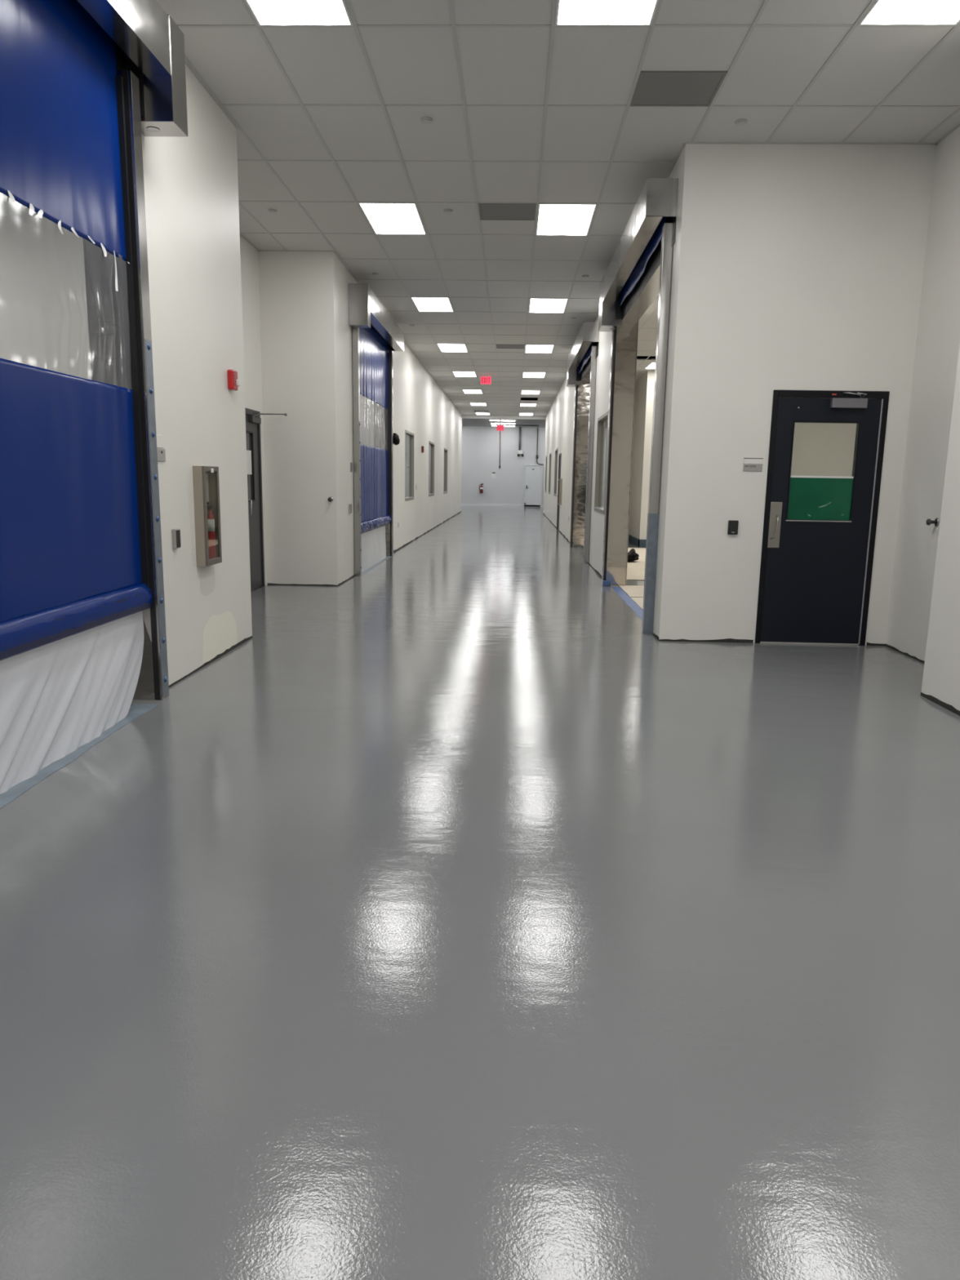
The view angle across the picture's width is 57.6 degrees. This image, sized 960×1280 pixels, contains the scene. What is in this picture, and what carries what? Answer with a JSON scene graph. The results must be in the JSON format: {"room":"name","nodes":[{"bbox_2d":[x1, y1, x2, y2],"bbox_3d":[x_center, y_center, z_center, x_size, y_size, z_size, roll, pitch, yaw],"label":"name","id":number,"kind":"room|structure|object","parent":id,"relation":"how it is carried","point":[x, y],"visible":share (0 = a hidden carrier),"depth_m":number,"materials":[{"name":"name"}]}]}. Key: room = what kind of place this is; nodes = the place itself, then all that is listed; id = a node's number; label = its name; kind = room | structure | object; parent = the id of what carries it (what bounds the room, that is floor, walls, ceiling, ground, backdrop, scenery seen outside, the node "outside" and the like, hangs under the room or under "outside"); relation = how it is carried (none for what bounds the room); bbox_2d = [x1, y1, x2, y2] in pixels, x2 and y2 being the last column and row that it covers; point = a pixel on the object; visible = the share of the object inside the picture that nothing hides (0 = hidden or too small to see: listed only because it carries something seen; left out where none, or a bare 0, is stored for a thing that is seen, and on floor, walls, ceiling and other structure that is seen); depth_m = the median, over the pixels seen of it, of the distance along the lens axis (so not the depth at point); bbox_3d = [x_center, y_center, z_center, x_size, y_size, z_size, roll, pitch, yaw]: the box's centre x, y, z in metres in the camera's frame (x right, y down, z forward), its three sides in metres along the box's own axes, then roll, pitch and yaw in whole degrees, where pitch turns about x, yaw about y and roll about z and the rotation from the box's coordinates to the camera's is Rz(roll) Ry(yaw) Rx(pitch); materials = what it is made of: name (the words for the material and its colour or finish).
{"room":"industrial facility corridor","nodes":[
{"label":"industrial facility corridor","id":0,"kind":"room"},
{"bbox_2d":[0,216,373,447],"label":"window","id":1,"kind":"structure","parent":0,"point":[44,322],"depth_m":9.67,"materials":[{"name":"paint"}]},
{"bbox_2d":[462,410,546,419],"bbox_3d":[1.513,-9.827,38.126,18.000,0.350,0.300,1,10,2],"label":"trim","id":2,"kind":"structure","parent":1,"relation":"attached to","point":[463,416],"depth_m":38.03,"materials":[{"name":"white plastic"}]},
{"bbox_2d":[185,59,959,417],"bbox_3d":[0.743,-5.675,15.796,6.600,0.007,45.150,1,10,2],"label":"trim","id":3,"kind":"structure","parent":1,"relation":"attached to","point":[189,67],"depth_m":7.13,"materials":[{"name":"grey"}]},
{"bbox_2d":[141,64,252,685],"bbox_3d":[-2.358,-0.851,0.728,0.230,4.155,13.560,1,10,2],"label":"wall","id":4,"kind":"structure","parent":0,"point":[191,181],"depth_m":6.27,"materials":[{"name":"paint"}]},
{"bbox_2d":[0,0,187,700],"bbox_3d":[-2.131,-1.250,3.383,0.510,3.990,4.442,1,10,2],"label":"door","id":5,"kind":"structure","parent":4,"relation":"in","point":[82,82],"depth_m":4.62,"materials":[{"name":"blue plastic"}]},
{"bbox_2d":[0,0,126,261],"bbox_3d":[-2.115,-2.454,3.101,0.018,1.220,3.816,1,10,2],"label":"curtain","id":6,"kind":"object","parent":5,"relation":"hanging from","point":[63,135],"depth_m":4.35,"materials":[{"name":"blue plastic"}]},
{"bbox_2d":[0,358,142,622],"bbox_3d":[-2.146,-0.558,3.448,0.026,1.205,3.816,1,10,2],"label":"curtain","id":7,"kind":"object","parent":5,"relation":"hanging from","point":[71,446],"depth_m":4.45,"materials":[{"name":"blue plastic"}]},
{"bbox_2d":[0,611,143,794],"bbox_3d":[-2.145,0.430,3.652,0.080,0.580,3.765,1,10,2],"label":"plastic sheet","id":8,"kind":"object","parent":5,"relation":"hanging from","point":[57,697],"visible":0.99,"depth_m":4.45,"materials":[{"name":"plastic"}]},
{"bbox_2d":[77,0,171,75],"bbox_3d":[-1.985,-3.024,2.937,0.263,0.305,4.212,1,10,2],"label":"hood","id":9,"kind":"object","parent":5,"relation":"attached to","point":[135,36],"depth_m":4.70,"materials":[{"name":"silver metal"}]},
{"bbox_2d":[156,435,165,461],"bbox_3d":[-2.064,-1.237,5.630,0.010,0.165,0.160,1,10,2],"label":"room sign","id":10,"kind":"object","parent":4,"relation":"attached to","point":[161,452],"visible":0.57,"depth_m":5.63,"materials":[{"name":"grey plastic"}]},
{"bbox_2d":[171,528,181,548],"bbox_3d":[-2.056,-0.686,5.914,0.031,0.130,0.080,1,10,2],"label":"card reader","id":11,"kind":"object","parent":4,"relation":"attached to","point":[175,533],"visible":1,"depth_m":5.88,"materials":[{"name":"grey plastic"}]},
{"bbox_2d":[192,466,222,566],"bbox_3d":[-2.002,-0.916,6.439,0.092,0.715,0.320,1,10,2],"label":"fire extinguisher cabinet","id":12,"kind":"object","parent":4,"relation":"attached to","point":[199,473],"visible":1,"depth_m":6.33,"materials":[{"name":"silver metal"}]},
{"bbox_2d":[205,474,208,501],"bbox_3d":[-2.036,-1.131,6.488,0.002,0.200,0.110,1,10,2],"label":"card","id":13,"kind":"object","parent":12,"relation":"attached to","point":[206,475],"visible":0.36,"depth_m":6.52,"materials":[{"name":"white paper"}]},
{"bbox_2d":[206,502,215,559],"bbox_3d":[-2.012,-0.804,6.522,0.061,0.446,0.112,1,10,2],"label":"fire extinguisher","id":14,"kind":"object","parent":12,"relation":"in","point":[211,521],"visible":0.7,"depth_m":6.50,"materials":[{"name":"red paint"}]},
{"bbox_2d":[168,635,253,687],"bbox_3d":[-2.061,0.153,6.718,0.004,0.029,2.120,1,10,2],"label":"baseboard","id":15,"kind":"structure","parent":4,"relation":"attached to","point":[239,643],"depth_m":6.82,"materials":[{"name":"rubber"}]},
{"bbox_2d":[227,368,240,391],"bbox_3d":[-1.966,-2.079,6.989,0.075,0.155,0.120,1,10,2],"label":"fire alarm strobe","id":16,"kind":"object","parent":4,"relation":"attached to","point":[233,381],"visible":1,"depth_m":6.94,"materials":[{"name":"red paint"}]},
{"bbox_2d":[240,235,267,585],"bbox_3d":[-2.953,-2.434,9.311,0.200,4.155,3.840,1,10,2],"label":"wall","id":17,"kind":"structure","parent":0,"point":[249,255],"depth_m":10.66,"materials":[{"name":"paint"}]},
{"bbox_2d":[244,408,287,590],"bbox_3d":[-2.709,-1.697,10.706,0.466,2.210,1.115,1,10,2],"label":"door","id":18,"kind":"structure","parent":17,"relation":"in","point":[253,420],"depth_m":10.94,"materials":[{"name":"grey paint"}]},
{"bbox_2d":[257,251,319,584],"bbox_3d":[-2.525,-2.789,11.285,0.905,4.155,0.200,1,10,2],"label":"wall","id":19,"kind":"structure","parent":0,"point":[286,279],"depth_m":11.16,"materials":[{"name":"paint"}]},
{"bbox_2d":[267,582,337,586],"bbox_3d":[-2.347,-0.733,11.550,0.935,0.020,0.004,1,10,2],"label":"baseboard","id":20,"kind":"structure","parent":19,"relation":"attached to","point":[268,583],"depth_m":11.55,"materials":[{"name":"rubber"}]},
{"bbox_2d":[315,251,462,585],"bbox_3d":[-1.443,-5.255,24.831,0.230,4.155,27.800,1,10,2],"label":"wall","id":21,"kind":"structure","parent":0,"point":[421,408],"depth_m":12.18,"materials":[{"name":"paint"}]},
{"bbox_2d":[347,283,404,576],"bbox_3d":[-1.724,-3.208,14.098,0.510,3.990,3.980,1,10,2],"label":"door","id":22,"kind":"structure","parent":21,"relation":"in","point":[376,335],"depth_m":13.78,"materials":[{"name":"blue plastic"}]},
{"bbox_2d":[360,525,386,572],"bbox_3d":[-1.761,-1.541,14.373,0.063,0.600,3.120,1,10,2],"label":"plastic sheet","id":23,"kind":"object","parent":22,"relation":"hanging from","point":[373,541],"visible":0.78,"depth_m":14.37,"materials":[{"name":"plastic"}]},
{"bbox_2d":[359,324,387,408],"bbox_3d":[-1.705,-4.431,13.919,0.028,1.220,3.366,1,10,2],"label":"curtain","id":24,"kind":"object","parent":22,"relation":"hanging from","point":[373,347],"depth_m":13.99,"materials":[{"name":"blue plastic"}]},
{"bbox_2d":[360,444,387,522],"bbox_3d":[-1.736,-2.535,14.267,0.031,1.205,3.366,1,10,2],"label":"curtain","id":25,"kind":"object","parent":22,"relation":"hanging from","point":[374,460],"depth_m":14.29,"materials":[{"name":"blue plastic"}]},
{"bbox_2d":[370,288,404,351],"bbox_3d":[-1.570,-5.022,13.872,0.263,0.305,3.760,1,10,2],"label":"hood","id":26,"kind":"object","parent":22,"relation":"attached to","point":[384,328],"depth_m":13.89,"materials":[{"name":"silver metal"}]},
{"bbox_2d":[393,432,399,444],"bbox_3d":[-1.571,-3.721,16.161,0.170,0.225,0.333,1,10,2],"label":"sensor","id":27,"kind":"object","parent":21,"relation":"attached to","point":[396,437],"visible":0.67,"depth_m":16.06,"materials":[{"name":"black plastic"}]},
{"bbox_2d":[404,429,413,501],"bbox_3d":[-1.585,-3.826,19.228,0.110,1.480,1.640,1,10,2],"label":"window","id":28,"kind":"structure","parent":21,"relation":"in","point":[409,437],"depth_m":19.50,"materials":[{"name":"grey"}]},
{"bbox_2d":[393,511,461,552],"bbox_3d":[-1.269,-3.662,27.562,0.004,0.041,22.990,1,10,2],"label":"baseboard","id":29,"kind":"structure","parent":21,"relation":"attached to","point":[460,511],"depth_m":21.52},
{"bbox_2d":[428,440,434,496],"bbox_3d":[-1.389,-4.766,24.375,0.110,1.480,1.630,1,10,2],"label":"window","id":30,"kind":"structure","parent":21,"relation":"in","point":[431,445],"depth_m":24.75,"materials":[{"name":"grey"}]},
{"bbox_2d":[443,448,447,493],"bbox_3d":[-1.196,-5.694,29.452,0.110,1.480,1.540,1,10,2],"label":"window","id":31,"kind":"structure","parent":21,"relation":"in","point":[445,483],"depth_m":30.00,"materials":[{"name":"grey"}]},
{"bbox_2d":[0,505,959,1279],"bbox_3d":[0.773,-2.349,21.260,18.000,0.200,55.300,1,10,2],"label":"floor","id":32,"kind":"structure","parent":0,"point":[460,917],"depth_m":2.62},
{"bbox_2d":[0,703,159,808],"bbox_3d":[-2.133,0.724,3.672,0.186,0.001,3.600,1,10,2],"label":"tape","id":33,"kind":"object","parent":32,"relation":"on","point":[135,710],"visible":0.66,"depth_m":4.35,"materials":[{"name":"plastic"}]},
{"bbox_2d":[361,556,391,574],"bbox_3d":[-1.749,-1.248,14.462,0.151,0.001,3.150,1,10,2],"label":"tape","id":34,"kind":"object","parent":32,"relation":"on","point":[386,557],"visible":0.59,"depth_m":14.35,"materials":[{"name":"plastic"}]},
{"bbox_2d":[602,580,610,586],"bbox_3d":[1.747,-0.783,12.054,0.110,0.070,0.070,1,10,2],"label":"scrap","id":35,"kind":"object","parent":32,"relation":"on","point":[605,583],"visible":1,"depth_m":12.02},
{"bbox_2d":[611,586,642,620],"bbox_3d":[1.785,-0.405,10.183,0.126,0.001,3.600,1,10,2],"label":"tape","id":36,"kind":"object","parent":32,"relation":"on","point":[629,602],"visible":0.7,"depth_m":10.45,"materials":[{"name":"plastic"}]},
{"bbox_2d":[618,585,644,596],"bbox_3d":[3.249,-0.617,11.447,2.710,0.008,1.190,1,10,2],"label":"paper","id":37,"kind":"object","parent":32,"relation":"on","point":[631,590],"visible":0.16,"depth_m":11.53,"materials":[{"name":"paper"}]},
{"bbox_2d":[626,547,645,579],"bbox_3d":[4.058,-1.418,15.888,3.710,0.006,6.350,1,10,2],"label":"paper","id":38,"kind":"object","parent":32,"relation":"on","point":[635,569],"visible":0.05,"depth_m":14.76,"materials":[{"name":"paper"}]},
{"bbox_2d":[627,548,639,562],"bbox_3d":[2.650,-1.533,15.743,0.436,0.236,0.540,1,10,2],"label":"bag","id":39,"kind":"object","parent":38,"relation":"on","point":[633,556],"visible":0.47,"depth_m":15.56,"materials":[{"name":"black plastic"}]},
{"bbox_2d":[631,597,643,608],"bbox_3d":[3.256,-0.408,10.315,2.810,0.006,1.050,1,10,2],"label":"paper","id":40,"kind":"object","parent":32,"relation":"on","point":[639,601],"visible":0.04,"depth_m":10.51,"materials":[{"name":"paper"}]},
{"bbox_2d":[0,0,959,416],"bbox_3d":[0.845,-5.689,15.815,18.280,0.016,45.192,1,10,2],"label":"ceiling","id":41,"kind":"structure","parent":0,"point":[500,65],"depth_m":6.80,"materials":[{"name":"tile"}]},
{"bbox_2d":[244,0,353,26],"bbox_3d":[-1.096,-3.738,4.832,0.586,0.095,1.138,1,10,2],"label":"ceiling light","id":42,"kind":"object","parent":41,"relation":"attached to","point":[265,12],"visible":0.84,"depth_m":5.25,"materials":[{"name":"white plastic"}]},
{"bbox_2d":[358,202,426,234],"bbox_3d":[-0.922,-4.573,9.401,0.586,0.095,1.138,1,10,2],"label":"ceiling light","id":43,"kind":"object","parent":41,"relation":"attached to","point":[383,218],"visible":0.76,"depth_m":9.35,"materials":[{"name":"white plastic"}]},
{"bbox_2d":[420,116,432,124],"bbox_3d":[-0.415,-4.037,6.792,0.100,0.019,0.100,1,10,2],"label":"sprinkler cover","id":44,"kind":"object","parent":41,"relation":"attached to","point":[426,120],"visible":1,"depth_m":6.77,"materials":[{"name":"grey"}]},
{"bbox_2d":[410,297,453,311],"bbox_3d":[-0.749,-5.408,13.970,0.586,0.095,1.138,1,10,2],"label":"ceiling light","id":45,"kind":"object","parent":41,"relation":"attached to","point":[422,304],"visible":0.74,"depth_m":13.93,"materials":[{"name":"white plastic"}]},
{"bbox_2d":[436,343,467,351],"bbox_3d":[-0.575,-6.242,18.539,0.586,0.095,1.138,1,10,2],"label":"ceiling light","id":46,"kind":"object","parent":41,"relation":"attached to","point":[443,347],"visible":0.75,"depth_m":18.46,"materials":[{"name":"white plastic"}]},
{"bbox_2d":[452,371,476,377],"bbox_3d":[-0.402,-7.077,23.108,0.586,0.095,1.138,1,10,2],"label":"ceiling light","id":47,"kind":"object","parent":41,"relation":"attached to","point":[461,374],"visible":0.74,"depth_m":23.09,"materials":[{"name":"white plastic"}]},
{"bbox_2d":[462,389,482,393],"bbox_3d":[-0.228,-7.912,27.677,0.586,0.095,1.138,1,10,2],"label":"ceiling light","id":48,"kind":"object","parent":41,"relation":"attached to","point":[464,390],"visible":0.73,"depth_m":27.63,"materials":[{"name":"white plastic"}]},
{"bbox_2d":[0,0,959,416],"bbox_3d":[0.841,-5.722,16.049,18.336,0.008,45.670,1,10,2],"label":"ceiling grid","id":49,"kind":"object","parent":41,"relation":"attached to","point":[453,25],"depth_m":6.56,"materials":[{"name":"grey"}]},
{"bbox_2d":[475,410,489,414],"bbox_3d":[0.119,-9.582,36.815,0.586,0.095,1.138,1,10,2],"label":"ceiling light","id":50,"kind":"object","parent":41,"relation":"attached to","point":[476,411],"visible":0.81,"depth_m":36.27,"materials":[{"name":"white plastic"}]},
{"bbox_2d":[480,374,491,384],"bbox_3d":[0.158,-6.911,23.168,0.285,0.245,0.056,1,10,2],"label":"exit sign","id":51,"kind":"object","parent":41,"relation":"hanging from","point":[486,380],"visible":1,"depth_m":23.15,"materials":[{"name":"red plastic"}]},
{"bbox_2d":[478,203,536,220],"bbox_3d":[0.285,-4.479,9.076,0.586,0.064,0.569,1,10,2],"label":"ceiling vent","id":52,"kind":"object","parent":41,"relation":"in","point":[487,211],"visible":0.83,"depth_m":9.07,"materials":[{"name":"grey"}]},
{"bbox_2d":[496,344,524,348],"bbox_3d":[0.632,-6.148,18.215,0.586,0.064,0.569,1,10,2],"label":"ceiling vent","id":53,"kind":"object","parent":41,"relation":"in","point":[498,346],"visible":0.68,"depth_m":18.21,"materials":[{"name":"grey"}]},
{"bbox_2d":[520,403,536,406],"bbox_3d":[1.772,-8.705,32.184,0.586,0.095,1.138,1,10,2],"label":"ceiling light","id":54,"kind":"object","parent":41,"relation":"attached to","point":[521,404],"visible":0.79,"depth_m":32.27,"materials":[{"name":"white plastic"}]},
{"bbox_2d":[520,390,540,394],"bbox_3d":[1.599,-7.871,27.615,0.586,0.095,1.138,1,10,2],"label":"ceiling light","id":55,"kind":"object","parent":41,"relation":"attached to","point":[523,392],"visible":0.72,"depth_m":27.55,"materials":[{"name":"white plastic"}]},
{"bbox_2d":[522,372,546,377],"bbox_3d":[1.425,-7.036,23.046,0.586,0.095,1.138,1,10,2],"label":"ceiling light","id":56,"kind":"object","parent":41,"relation":"attached to","point":[526,375],"visible":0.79,"depth_m":23.05,"materials":[{"name":"white plastic"}]},
{"bbox_2d":[524,344,554,353],"bbox_3d":[1.252,-6.201,18.477,0.586,0.095,1.138,1,10,2],"label":"ceiling light","id":57,"kind":"object","parent":41,"relation":"attached to","point":[529,348],"visible":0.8,"depth_m":18.45,"materials":[{"name":"white plastic"}]},
{"bbox_2d":[528,297,568,312],"bbox_3d":[1.078,-5.366,13.908,0.586,0.095,1.138,1,10,2],"label":"ceiling light","id":58,"kind":"object","parent":41,"relation":"attached to","point":[535,305],"visible":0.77,"depth_m":13.88,"materials":[{"name":"white plastic"}]},
{"bbox_2d":[535,204,596,235],"bbox_3d":[0.905,-4.532,9.339,0.586,0.095,1.138,1,10,2],"label":"ceiling light","id":59,"kind":"object","parent":41,"relation":"attached to","point":[567,220],"visible":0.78,"depth_m":9.29,"materials":[{"name":"white plastic"}]},
{"bbox_2d":[520,355,655,399],"bbox_3d":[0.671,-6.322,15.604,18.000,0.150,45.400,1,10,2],"label":"ceiling vent","id":60,"kind":"object","parent":41,"relation":"in","point":[637,357],"depth_m":23.96,"materials":[{"name":"black"}]},
{"bbox_2d":[555,0,658,26],"bbox_3d":[0.731,-3.697,4.770,0.586,0.095,1.138,1,10,2],"label":"ceiling light","id":61,"kind":"object","parent":41,"relation":"attached to","point":[568,12],"visible":0.87,"depth_m":5.19,"materials":[{"name":"white plastic"}]},
{"bbox_2d":[630,71,727,106],"bbox_3d":[1.395,-3.932,6.191,0.586,0.064,0.546,1,10,2],"label":"ceiling vent","id":62,"kind":"object","parent":41,"relation":"in","point":[653,88],"visible":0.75,"depth_m":6.17,"materials":[{"name":"grey"}]},
{"bbox_2d":[734,119,747,125],"bbox_3d":[2.014,-3.986,6.732,0.100,0.019,0.100,1,10,2],"label":"sprinkler cover","id":63,"kind":"object","parent":41,"relation":"attached to","point":[740,122],"visible":1,"depth_m":6.71,"materials":[{"name":"grey"}]},
{"bbox_2d":[857,0,959,25],"bbox_3d":[2.559,-3.655,4.708,0.586,0.095,1.138,1,10,2],"label":"ceiling light","id":64,"kind":"object","parent":41,"relation":"attached to","point":[882,12],"visible":0.84,"depth_m":5.14,"materials":[{"name":"white plastic"}]},
{"bbox_2d":[461,426,545,505],"bbox_3d":[1.827,-9.506,47.633,18.000,4.400,0.200,1,10,2],"label":"wall","id":65,"kind":"structure","parent":0,"point":[480,444],"depth_m":47.53,"materials":[{"name":"grey paint"}]},
{"bbox_2d":[461,503,542,506],"bbox_3d":[1.788,-7.368,47.893,18.000,0.100,0.060,1,10,2],"label":"baseboard","id":66,"kind":"structure","parent":65,"relation":"attached to","point":[464,504],"depth_m":47.89,"materials":[{"name":"white paint"}]},
{"bbox_2d":[518,426,520,449],"bbox_3d":[2.154,-10.879,47.197,0.110,1.210,0.110,1,10,2],"label":"conduit","id":67,"kind":"object","parent":65,"relation":"attached to","point":[519,442],"visible":1,"depth_m":47.17,"materials":[{"name":"grey"}]},
{"bbox_2d":[523,464,542,506],"bbox_3d":[2.893,-8.406,47.638,0.980,2.270,0.145,1,10,2],"label":"door","id":68,"kind":"structure","parent":65,"relation":"in","point":[532,473],"depth_m":47.62,"materials":[{"name":"white paint"}]},
{"bbox_2d":[462,418,545,427],"bbox_3d":[1.689,-10.740,42.708,18.000,0.100,9.050,1,10,2],"label":"ceiling","id":69,"kind":"structure","parent":0,"point":[465,422],"depth_m":43.80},
{"bbox_2d":[496,418,503,431],"bbox_3d":[0.908,-9.707,39.108,0.330,0.660,0.056,1,10,2],"label":"exit sign","id":70,"kind":"object","parent":69,"relation":"hanging from","point":[499,428],"visible":0.99,"depth_m":39.11,"materials":[{"name":"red plastic"}]},
{"bbox_2d":[542,143,714,639],"bbox_3d":[2.358,-4.848,22.956,0.230,4.155,31.350,1,10,2],"label":"wall","id":71,"kind":"structure","parent":0,"point":[693,168],"depth_m":7.68,"materials":[{"name":"paint"}]},
{"bbox_2d":[544,456,546,492],"bbox_3d":[2.767,-6.843,36.080,0.110,1.480,1.200,1,10,2],"label":"window","id":72,"kind":"structure","parent":71,"relation":"in","point":[546,456],"depth_m":36.57,"materials":[{"name":"grey"}]},
{"bbox_2d":[548,452,551,493],"bbox_3d":[2.624,-6.156,32.320,0.110,1.480,1.550,1,10,2],"label":"window","id":73,"kind":"structure","parent":71,"relation":"in","point":[550,454],"depth_m":32.98,"materials":[{"name":"grey"}]},
{"bbox_2d":[553,448,557,496],"bbox_3d":[2.454,-5.335,27.822,0.110,1.480,1.600,1,10,2],"label":"window","id":74,"kind":"structure","parent":71,"relation":"in","point":[556,450],"depth_m":28.49,"materials":[{"name":"grey"}]},
{"bbox_2d":[556,453,561,530],"bbox_3d":[2.361,-4.347,25.641,0.202,2.200,1.050,1,10,2],"label":"door","id":75,"kind":"structure","parent":71,"relation":"in","point":[560,454],"depth_m":25.94,"materials":[{"name":"black paint"}]},
{"bbox_2d":[558,479,562,505],"bbox_3d":[2.226,-4.121,24.299,0.092,0.715,0.320,1,10,2],"label":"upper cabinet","id":76,"kind":"object","parent":71,"relation":"attached to","point":[560,481],"visible":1,"depth_m":24.16,"materials":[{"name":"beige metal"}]},
{"bbox_2d":[566,322,599,564],"bbox_3d":[1.991,-3.625,16.708,0.510,3.990,4.200,1,10,2],"label":"door","id":77,"kind":"structure","parent":71,"relation":"in","point":[582,357],"depth_m":18.08,"materials":[{"name":"grey metal"}]},
{"bbox_2d":[568,322,599,369],"bbox_3d":[1.891,-5.385,16.162,0.263,0.305,3.750,1,10,2],"label":"hood","id":78,"kind":"object","parent":77,"relation":"attached to","point":[588,337],"depth_m":15.14,"materials":[{"name":"silver metal"}]},
{"bbox_2d":[577,342,592,374],"bbox_3d":[1.975,-5.325,16.505,0.038,0.313,3.670,1,10,2],"label":"curtain","id":79,"kind":"object","parent":77,"relation":"hanging from","point":[584,362],"depth_m":16.30,"materials":[{"name":"blue plastic"}]},
{"bbox_2d":[593,410,608,514],"bbox_3d":[1.910,-2.721,13.519,0.110,1.480,1.600,1,10,2],"label":"window","id":80,"kind":"structure","parent":71,"relation":"in","point":[602,421],"depth_m":13.89,"materials":[{"name":"grey"}]},
{"bbox_2d":[598,177,678,632],"bbox_3d":[1.731,-2.374,9.861,0.510,3.990,4.130,1,10,2],"label":"door","id":81,"kind":"structure","parent":71,"relation":"in","point":[638,270],"depth_m":10.24,"materials":[{"name":"grey metal"}]},
{"bbox_2d":[602,177,678,302],"bbox_3d":[1.631,-4.133,9.310,0.263,0.305,3.670,1,10,2],"label":"hood","id":82,"kind":"object","parent":81,"relation":"attached to","point":[655,206],"depth_m":8.31,"materials":[{"name":"silver metal"}]},
{"bbox_2d":[619,216,666,308],"bbox_3d":[1.714,-4.059,9.575,0.034,0.314,3.770,1,10,2],"label":"curtain","id":83,"kind":"object","parent":81,"relation":"hanging from","point":[646,263],"depth_m":9.31,"materials":[{"name":"blue plastic"}]},
{"bbox_2d":[641,513,659,634],"bbox_3d":[1.603,-0.621,8.219,0.090,1.130,0.108,1,10,2],"label":"protective film","id":84,"kind":"object","parent":81,"relation":"attached to","point":[652,529],"visible":1,"depth_m":8.17,"materials":[{"name":"plastic"}]},
{"bbox_2d":[628,370,654,539],"bbox_3d":[4.943,-4.077,20.023,2.660,3.780,1.900,1,10,2],"label":"wall","id":85,"kind":"structure","parent":0,"point":[645,384],"depth_m":19.42,"materials":[{"name":"paint"}]},
{"bbox_2d":[628,534,646,546],"bbox_3d":[4.046,-2.255,20.027,4.333,0.165,1.587,9,13,36],"label":"baseboard","id":86,"kind":"structure","parent":85,"relation":"attached to","point":[639,543],"depth_m":19.62,"materials":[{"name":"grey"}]},
{"bbox_2d":[635,294,658,379],"bbox_3d":[5.779,-4.882,13.949,7.215,0.020,13.490,1,10,2],"label":"ceiling","id":87,"kind":"structure","parent":0,"point":[646,338],"depth_m":14.58,"materials":[{"name":"tile"}]},
{"bbox_2d":[644,357,655,368],"bbox_3d":[3.764,-5.685,17.968,0.606,0.095,0.946,1,10,2],"label":"ceiling light","id":88,"kind":"object","parent":87,"relation":"attached to","point":[652,366],"visible":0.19,"depth_m":18.02,"materials":[{"name":"white plastic"}]},
{"bbox_2d":[684,143,936,645],"bbox_3d":[2.888,-2.027,7.612,1.995,4.155,0.210,1,10,2],"label":"wall","id":89,"kind":"structure","parent":0,"point":[815,259],"depth_m":7.38,"materials":[{"name":"paint"}]},
{"bbox_2d":[658,638,753,643],"bbox_3d":[2.046,-0.001,7.906,0.845,0.037,0.004,1,10,2],"label":"baseboard","id":90,"kind":"structure","parent":89,"relation":"attached to","point":[726,640],"depth_m":7.90,"materials":[{"name":"rubber"}]},
{"bbox_2d":[727,520,738,534],"bbox_3d":[2.232,-0.993,7.704,0.085,0.123,0.030,1,10,2],"label":"card reader","id":91,"kind":"object","parent":89,"relation":"attached to","point":[732,524],"visible":1,"depth_m":7.69,"materials":[{"name":"black plastic"}]},
{"bbox_2d":[742,457,763,471],"bbox_3d":[2.379,-1.529,7.611,0.170,0.114,0.010,1,10,2],"label":"room sign","id":92,"kind":"object","parent":89,"relation":"attached to","point":[746,460],"visible":1,"depth_m":7.61,"materials":[{"name":"grey plastic"}]},
{"bbox_2d":[755,390,889,645],"bbox_3d":[2.991,-1.052,7.698,0.979,2.210,0.205,1,10,2],"label":"door","id":93,"kind":"structure","parent":89,"relation":"in","point":[819,535],"depth_m":7.69,"materials":[{"name":"black paint"}]},
{"bbox_2d":[866,642,885,645],"bbox_3d":[3.563,0.036,7.855,0.170,0.031,0.004,1,10,2],"label":"baseboard","id":94,"kind":"structure","parent":89,"relation":"attached to","point":[868,643],"depth_m":7.86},
{"bbox_2d":[791,422,856,476],"bbox_3d":[5.919,-3.518,16.019,7.415,4.155,45.200,1,10,2],"label":"wall","id":95,"kind":"structure","parent":0,"point":[819,449],"depth_m":20.78,"materials":[{"name":"paint"}]},
{"bbox_2d":[636,306,657,368],"bbox_3d":[5.779,-4.871,13.951,7.215,0.002,13.490,1,10,2],"label":"trim","id":96,"kind":"structure","parent":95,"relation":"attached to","point":[657,307],"depth_m":13.65,"materials":[{"name":"grey"}]},
{"bbox_2d":[885,126,959,661],"bbox_3d":[3.746,-1.818,6.550,0.200,4.155,1.890,1,10,2],"label":"wall","id":97,"kind":"structure","parent":0,"point":[938,336],"depth_m":7.11,"materials":[{"name":"paint"}]},
{"bbox_2d":[885,644,924,662],"bbox_3d":[3.610,0.210,6.926,0.004,0.025,1.890,1,10,2],"label":"baseboard","id":98,"kind":"structure","parent":97,"relation":"attached to","point":[886,645],"depth_m":7.46,"materials":[{"name":"rubber"}]},
{"bbox_2d":[926,517,939,526],"bbox_3d":[3.602,-0.939,6.955,0.075,0.068,0.068,1,10,2],"label":"door knob","id":99,"kind":"object","parent":97,"relation":"attached to","point":[929,522],"visible":1,"depth_m":6.94,"materials":[{"name":"grey metal"}]},
{"bbox_2d":[921,344,959,711],"bbox_3d":[3.217,-0.580,-0.248,0.740,4.155,11.960,1,10,2],"label":"wall","id":100,"kind":"structure","parent":0,"point":[941,672],"depth_m":5.67,"materials":[{"name":"paint"}]},
{"bbox_2d":[920,692,959,715],"bbox_3d":[2.887,1.075,2.101,0.004,0.041,7.960,1,10,2],"label":"baseboard","id":101,"kind":"structure","parent":100,"relation":"attached to","point":[947,706],"depth_m":5.72,"materials":[{"name":"rubber"}]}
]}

